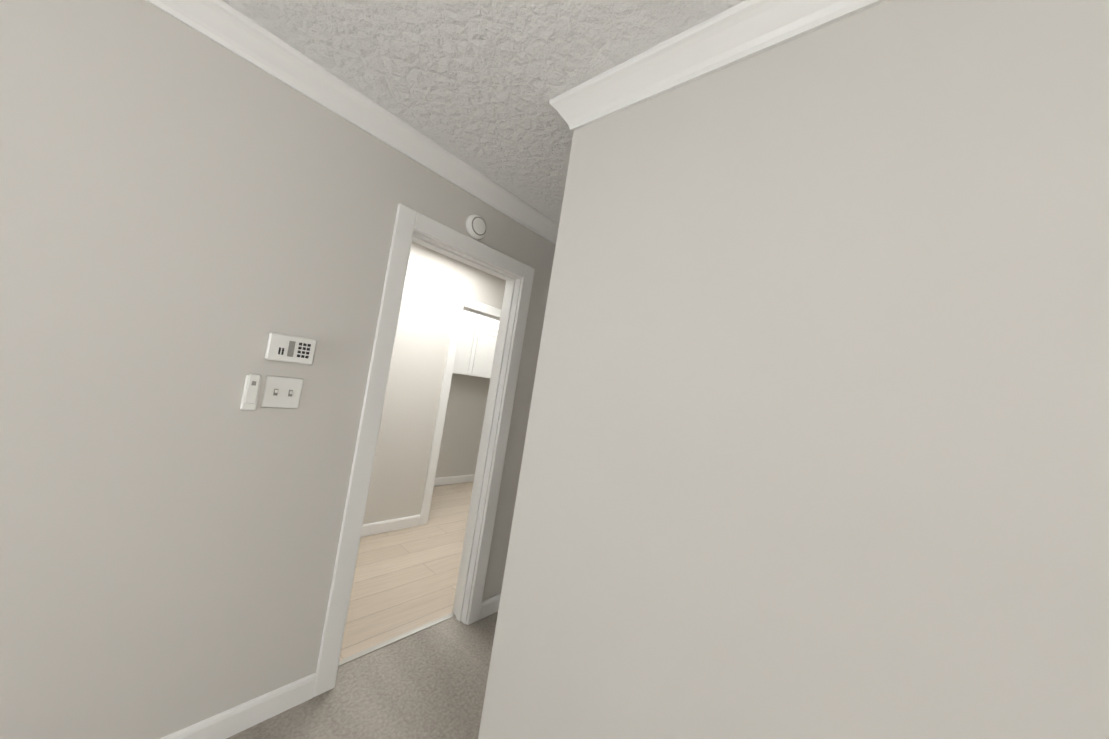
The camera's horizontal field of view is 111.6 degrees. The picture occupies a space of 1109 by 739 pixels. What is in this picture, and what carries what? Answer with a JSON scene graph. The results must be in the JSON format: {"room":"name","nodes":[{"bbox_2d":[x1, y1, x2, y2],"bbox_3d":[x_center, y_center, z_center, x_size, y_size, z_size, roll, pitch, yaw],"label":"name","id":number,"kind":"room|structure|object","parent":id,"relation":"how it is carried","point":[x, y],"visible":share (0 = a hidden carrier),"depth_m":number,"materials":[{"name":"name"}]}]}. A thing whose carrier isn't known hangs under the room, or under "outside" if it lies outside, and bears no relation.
{"room":"hallway","nodes":[
{"label":"hallway","id":0,"kind":"room"},
{"bbox_2d":[0,0,555,738],"bbox_3d":[-0.829,-0.091,1.690,0.120,2.950,7.000,7,-3,41],"label":"wall","id":1,"kind":"structure","parent":0,"point":[190,220],"depth_m":1.19,"materials":[{"name":"grey paint"}]},
{"bbox_2d":[160,673,315,738],"bbox_3d":[-2.117,1.096,0.272,0.015,0.096,3.455,7,-3,41],"label":"baseboard","id":2,"kind":"structure","parent":1,"relation":"attached to","point":[228,723],"depth_m":1.41,"materials":[{"name":"white wood"}]},
{"bbox_2d":[240,374,266,410],"bbox_3d":[-1.069,0.079,1.328,0.025,0.130,0.044,7,-3,41],"label":"switch plate","id":3,"kind":"object","parent":1,"relation":"attached to","point":[252,384],"depth_m":1.32,"materials":[{"name":"white plastic"}]},
{"bbox_2d":[262,375,302,408],"bbox_3d":[-1.009,0.087,1.403,0.018,0.116,0.116,7,-3,41],"label":"switch plate","id":4,"kind":"object","parent":1,"relation":"attached to","point":[282,392],"depth_m":1.40,"materials":[{"name":"white plastic"}]},
{"bbox_2d":[264,332,316,364],"bbox_3d":[-0.981,-0.076,1.407,0.026,0.100,0.150,7,-3,41],"label":"alarm keypad","id":5,"kind":"object","parent":1,"relation":"attached to","point":[289,348],"visible":1,"depth_m":1.39,"materials":[{"name":"white plastic"}]},
{"bbox_2d":[145,0,558,244],"bbox_3d":[-1.364,-1.142,0.785,0.072,0.092,4.490,7,-3,41],"label":"crown molding","id":6,"kind":"structure","parent":1,"relation":"attached to","point":[216,20],"depth_m":1.42,"materials":[{"name":"white wood"}]},
{"bbox_2d":[313,204,534,696],"bbox_3d":[-0.621,0.369,1.993,0.156,2.130,0.875,7,-3,41],"label":"trim","id":7,"kind":"structure","parent":1,"relation":"attached to","point":[410,224],"depth_m":1.89,"materials":[{"name":"white wood"}]},
{"bbox_2d":[466,214,486,238],"bbox_3d":[-0.403,-0.748,1.971,0.036,0.124,0.124,7,-3,41],"label":"smoke detector","id":8,"kind":"object","parent":1,"relation":"attached to","point":[476,226],"visible":0.98,"depth_m":1.95,"materials":[{"name":"white plastic"}]},
{"bbox_2d":[226,611,497,738],"bbox_3d":[0.139,1.472,-1.005,5.360,0.060,4.680,7,-3,41],"label":"floor carpet","id":9,"kind":"object","parent":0,"point":[430,682],"visible":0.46,"depth_m":1.65,"materials":[{"name":"beige carpet"}]},
{"bbox_2d":[339,482,472,660],"bbox_3d":[-1.199,1.451,3.458,2.490,0.056,4.600,7,-3,41],"label":"floor","id":10,"kind":"structure","parent":0,"point":[405,580],"depth_m":2.59,"materials":[{"name":"brown wood"}]},
{"bbox_2d":[338,613,455,666],"bbox_3d":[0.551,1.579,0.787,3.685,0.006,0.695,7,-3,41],"label":"trim","id":11,"kind":"structure","parent":10,"relation":"on","point":[386,643],"depth_m":1.96,"materials":[{"name":"beige wood"}]},
{"bbox_2d":[363,242,505,523],"bbox_3d":[-1.016,-0.043,3.562,0.120,2.950,4.400,7,-3,41],"label":"wall","id":12,"kind":"structure","parent":0,"point":[436,284],"depth_m":3.28,"materials":[{"name":"white paint"}]},
{"bbox_2d":[361,514,420,536],"bbox_3d":[-1.910,1.224,2.606,0.015,0.096,2.140,7,-3,41],"label":"baseboard","id":13,"kind":"structure","parent":12,"relation":"attached to","point":[379,527],"depth_m":3.20,"materials":[{"name":"white wood"}]},
{"bbox_2d":[419,295,500,524],"bbox_3d":[-0.813,0.416,3.859,0.156,2.130,0.950,7,-3,41],"label":"trim","id":14,"kind":"structure","parent":12,"relation":"attached to","point":[470,305],"depth_m":3.49,"materials":[{"name":"white wood"}]},
{"bbox_2d":[412,240,505,280],"bbox_3d":[0.762,-0.801,2.182,6.900,0.001,4.600,7,-3,41],"label":"ceiling","id":15,"kind":"structure","parent":0,"point":[457,259],"depth_m":3.44,"materials":[{"name":"white paint"}]},
{"bbox_2d":[435,373,489,477],"bbox_3d":[-1.738,-0.129,4.189,0.120,2.950,4.400,7,-3,41],"label":"wall","id":16,"kind":"structure","parent":0,"point":[462,427],"depth_m":4.85,"materials":[{"name":"white paint"}]},
{"bbox_2d":[434,474,474,485],"bbox_3d":[-1.440,1.381,4.635,0.015,0.096,1.950,7,-3,41],"label":"baseboard","id":17,"kind":"structure","parent":16,"relation":"attached to","point":[439,481],"depth_m":4.81,"materials":[{"name":"white wood"}]},
{"bbox_2d":[453,310,484,376],"bbox_3d":[-1.325,-0.472,4.267,0.329,0.960,0.998,7,-3,41],"label":"upper cabinet","id":18,"kind":"object","parent":16,"relation":"attached to","point":[476,345],"depth_m":4.42,"materials":[{"name":"white wood"}]},
{"bbox_2d":[477,317,499,377],"bbox_3d":[-0.752,-0.355,4.941,0.329,0.960,0.998,7,-3,41],"label":"upper cabinet","id":19,"kind":"object","parent":16,"relation":"attached to","point":[488,344],"depth_m":4.64,"materials":[{"name":"white wood"}]},
{"bbox_2d":[222,0,744,223],"bbox_3d":[0.568,-1.141,-0.916,5.300,0.360,4.680,7,-3,41],"label":"ceiling","id":20,"kind":"structure","parent":0,"point":[478,85],"depth_m":1.21,"materials":[{"name":"white paint"}]},
{"bbox_2d":[478,0,1108,738],"bbox_3d":[1.635,0.218,-0.096,4.425,2.950,0.120,7,-3,41],"label":"wall","id":21,"kind":"structure","parent":0,"point":[816,444],"depth_m":0.77,"materials":[{"name":"grey paint"}]},
{"bbox_2d":[549,0,887,132],"bbox_3d":[1.688,-0.705,-0.108,4.497,0.092,0.072,7,-3,41],"label":"crown molding","id":22,"kind":"structure","parent":21,"relation":"attached to","point":[741,31],"depth_m":1.01,"materials":[{"name":"white wood"}]}
]}

